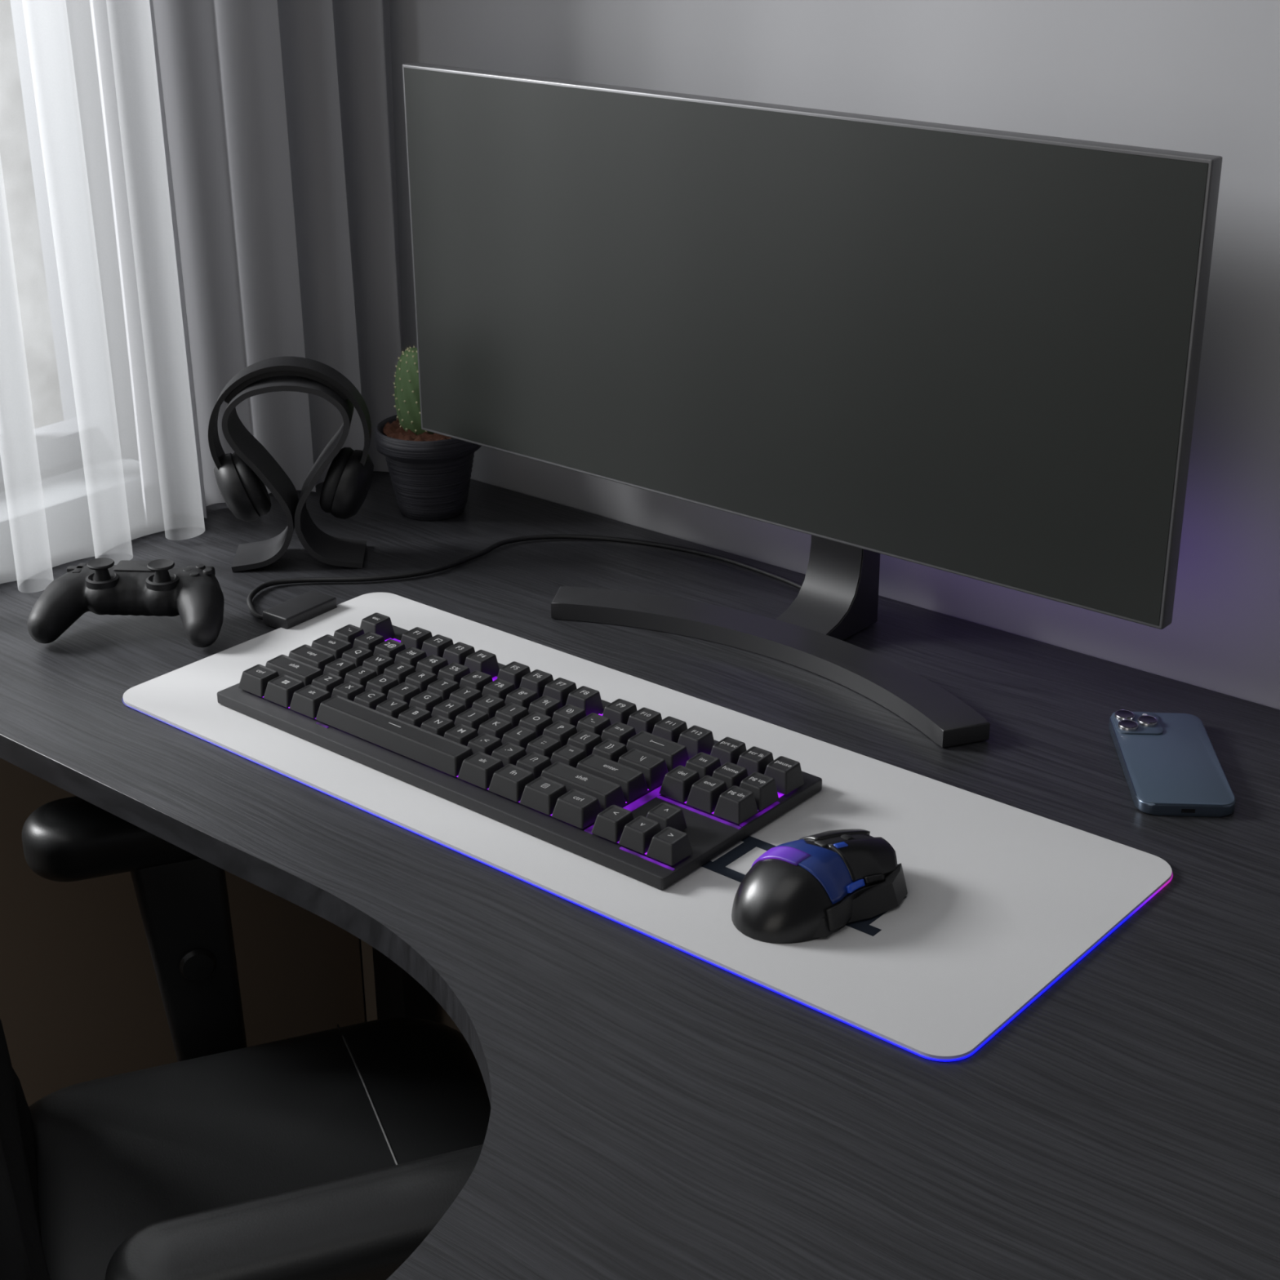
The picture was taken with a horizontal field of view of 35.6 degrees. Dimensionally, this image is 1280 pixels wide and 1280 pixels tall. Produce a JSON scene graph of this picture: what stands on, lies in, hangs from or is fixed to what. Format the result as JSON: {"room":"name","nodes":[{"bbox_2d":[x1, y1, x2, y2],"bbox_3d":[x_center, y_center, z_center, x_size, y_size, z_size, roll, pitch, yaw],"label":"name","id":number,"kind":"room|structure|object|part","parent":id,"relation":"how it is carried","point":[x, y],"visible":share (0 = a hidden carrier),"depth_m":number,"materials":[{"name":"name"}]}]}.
{"room":"home office","nodes":[
{"label":"home office","id":0,"kind":"room"},
{"bbox_2d":[0,0,366,1022],"bbox_3d":[-1.085,-0.252,0.698,0.060,2.220,2.447,18,30,36],"label":"wall","id":1,"kind":"structure","parent":0,"point":[81,14],"depth_m":1.51,"materials":[{"name":"grey paint"}]},
{"bbox_2d":[0,0,122,483],"bbox_3d":[-0.817,-0.569,0.911,0.065,1.314,1.186,18,30,36],"label":"window","id":2,"kind":"structure","parent":1,"relation":"in","point":[43,30],"depth_m":1.51,"materials":[{"name":"grey"}]},
{"bbox_2d":[0,453,172,575],"bbox_3d":[-0.790,0.065,1.171,0.115,0.056,1.190,18,30,36],"label":"window sill","id":3,"kind":"structure","parent":1,"relation":"attached to","point":[59,514],"depth_m":1.50,"materials":[{"name":"grey paint"}]},
{"bbox_2d":[0,504,364,1106],"bbox_3d":[-1.055,0.504,0.997,0.015,0.595,2.432,18,30,36],"label":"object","id":4,"kind":"structure","parent":1,"relation":"attached to","point":[81,1001],"depth_m":1.68,"materials":[{"name":"beige wood"}]},
{"bbox_2d":[389,0,1279,709],"bbox_3d":[0.507,-0.383,0.969,2.600,2.220,0.053,18,30,36],"label":"wall","id":5,"kind":"structure","parent":0,"point":[1202,77],"depth_m":1.23,"materials":[{"name":"grey paint"}]},
{"bbox_2d":[89,0,403,527],"bbox_3d":[-0.285,-0.710,1.324,0.249,1.296,0.032,-15,28,-30],"label":"drape","id":6,"kind":"object","parent":5,"relation":"hanging from","point":[251,148],"visible":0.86,"depth_m":1.50,"materials":[{"name":"grey fabric"}]},
{"bbox_2d":[360,939,461,1032],"bbox_3d":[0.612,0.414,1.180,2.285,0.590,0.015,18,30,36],"label":"baseboard","id":7,"kind":"structure","parent":5,"relation":"attached to","point":[442,1017],"depth_m":1.92,"materials":[{"name":"black"}]},
{"bbox_3d":[-0.286,1.047,0.548,2.600,0.050,2.447,18,30,36],"label":"floor","id":8,"kind":"structure","parent":0,"visible":0},
{"bbox_2d":[0,795,490,1279],"bbox_3d":[-0.256,0.332,1.157,0.416,0.770,0.501,-9,25,-19],"label":"office chair","id":9,"kind":"object","parent":8,"relation":"on","point":[334,1153],"visible":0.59,"depth_m":1.22,"materials":[{"name":"black leather"}]},
{"bbox_3d":[-0.393,0.193,1.040,0.125,0.420,0.355,-9,25,-19],"label":"backrest","id":10,"kind":"part","parent":9,"relation":"part of","materials":[{"name":"black fabric"}]},
{"bbox_3d":[-0.292,0.115,1.303,0.216,0.042,0.062,-9,25,-19],"label":"armrest","id":11,"kind":"part","parent":9,"relation":"part of","materials":[{"name":"black plastic"}]},
{"bbox_3d":[-0.300,0.235,1.339,0.063,0.222,0.028,-9,25,-19],"label":"armrest post","id":12,"kind":"part","parent":9,"relation":"part of","materials":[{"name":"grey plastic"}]},
{"bbox_3d":[-0.292,0.215,1.313,0.024,0.024,0.008,-9,25,-19],"label":"knob","id":13,"kind":"part","parent":9,"relation":"part of","materials":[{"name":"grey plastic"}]},
{"bbox_3d":[-0.211,0.357,1.186,0.320,0.070,0.356,-9,25,-19],"label":"seat","id":14,"kind":"part","parent":9,"relation":"part of","materials":[{"name":"black leather"}]},
{"bbox_3d":[-0.138,0.280,0.926,0.216,0.042,0.062,-9,25,-19],"label":"armrest","id":15,"kind":"part","parent":9,"relation":"part of","materials":[{"name":"black leather"}]},
{"bbox_2d":[0,471,1279,1279],"bbox_3d":[-0.111,0.564,0.813,1.588,0.620,1.546,18,30,36],"label":"desk","id":16,"kind":"object","parent":8,"relation":"on","point":[659,1111],"visible":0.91,"depth_m":0.96,"materials":[{"name":"grey wood"}]},
{"bbox_2d":[26,557,224,647],"bbox_3d":[-0.339,-0.029,1.333,0.128,0.047,0.077,1,24,4],"label":"game controller","id":17,"kind":"object","parent":16,"relation":"on","point":[157,588],"visible":1,"depth_m":1.32,"materials":[{"name":"black plastic"}]},
{"bbox_2d":[222,375,366,572],"bbox_3d":[-0.250,-0.123,1.437,0.094,0.138,0.046,-2,24,-3],"label":"stand","id":18,"kind":"object","parent":16,"relation":"on","point":[323,547],"visible":0.92,"depth_m":1.43,"materials":[{"name":"grey plastic"}]},
{"bbox_2d":[208,355,373,522],"bbox_3d":[-0.250,-0.143,1.429,0.114,0.119,0.052,-2,24,-3],"label":"headphones","id":19,"kind":"object","parent":18,"relation":"on","point":[347,482],"visible":0.95,"depth_m":1.42,"materials":[{"name":"black plastic"}]},
{"bbox_2d":[213,452,271,522],"bbox_3d":[-0.287,-0.111,1.441,0.051,0.052,0.046,18,30,36],"label":"ear cup","id":20,"kind":"object","parent":19,"relation":"on","point":[246,496],"depth_m":1.42,"materials":[{"name":"black leather"}]},
{"bbox_2d":[319,447,373,519],"bbox_3d":[-0.213,-0.114,1.445,0.046,0.052,0.051,18,30,36],"label":"ear cup","id":21,"kind":"object","parent":19,"relation":"on","point":[347,482],"depth_m":1.43,"materials":[{"name":"black leather"}]},
{"bbox_3d":[-0.218,0.157,1.766,0.040,0.602,0.040,18,30,36],"label":"leg","id":22,"kind":"part","parent":16,"relation":"part of","materials":[{"name":"black plastic"}]},
{"bbox_2d":[374,344,481,520],"bbox_3d":[-0.163,-0.162,1.532,0.083,0.131,0.083,-4,24,-7],"label":"potted cactus","id":23,"kind":"object","parent":16,"relation":"on","point":[430,473],"visible":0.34,"depth_m":1.51,"materials":[{"name":"grey"}]},
{"bbox_2d":[374,414,481,520],"bbox_3d":[-0.163,-0.133,1.545,0.083,0.070,0.083,18,30,36],"label":"pot","id":24,"kind":"object","parent":23,"relation":"on","point":[430,473],"depth_m":1.52,"materials":[{"name":"grey"}]},
{"bbox_2d":[121,533,1173,1062],"bbox_3d":[0.015,0.035,1.233,0.680,0.010,0.428,18,30,36],"label":"desk mat","id":25,"kind":"object","parent":16,"relation":"on","point":[1002,901],"visible":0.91,"depth_m":1.05,"materials":[{"name":"grey fabric"}]},
{"bbox_2d":[217,612,822,889],"bbox_3d":[-0.080,0.051,1.173,0.356,0.022,0.143,18,30,36],"label":"keyboard","id":26,"kind":"object","parent":25,"relation":"on","point":[640,795],"visible":1,"depth_m":1.14,"materials":[{"name":"black plastic"}]},
{"bbox_2d":[731,828,907,943],"bbox_3d":[0.087,0.118,1.006,0.095,0.033,0.068,-20,30,-37],"label":"computer mouse","id":27,"kind":"object","parent":25,"relation":"on","point":[807,888],"visible":1,"depth_m":0.99,"materials":[{"name":"black plastic"}]},
{"bbox_2d":[751,846,810,867],"bbox_3d":[0.069,0.112,1.001,0.014,0.019,0.033,-20,30,-37],"label":"light","id":28,"kind":"object","parent":27,"relation":"on","point":[777,856],"depth_m":0.99,"materials":[{"name":"purple plastic"}]},
{"bbox_3d":[0.084,0.115,1.003,0.030,0.025,0.054,-20,30,-37],"label":"blue panel","id":29,"kind":"part","parent":27,"relation":"part of","materials":[{"name":"blue plastic"}]},
{"bbox_2d":[402,62,1222,747],"bbox_3d":[0.069,-0.165,1.268,0.596,0.346,0.134,18,30,36],"label":"monitor","id":30,"kind":"object","parent":16,"relation":"on","point":[974,353],"visible":1,"depth_m":1.22,"materials":[{"name":"grey plastic"}]},
{"bbox_2d":[1108,709,1235,817],"bbox_3d":[0.306,0.069,1.149,0.055,0.010,0.117,1,24,4],"label":"smartphone","id":31,"kind":"object","parent":16,"relation":"on","point":[1171,765],"visible":1,"depth_m":1.14,"materials":[{"name":"blue glass"}]},
{"bbox_3d":[0.296,0.050,1.187,0.027,0.001,0.029,1,24,4],"label":"camera plate","id":32,"kind":"part","parent":31,"relation":"part of","materials":[{"name":"blue glass"}]},
{"label":"outside","id":33,"kind":"structure","parent":0,"visible":0},
{"bbox_2d":[0,0,63,429],"bbox_3d":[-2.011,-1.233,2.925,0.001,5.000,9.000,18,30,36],"label":"window","id":34,"kind":"structure","parent":33,"point":[16,180],"depth_m":4.08,"materials":[{"name":"glass"}]}
]}

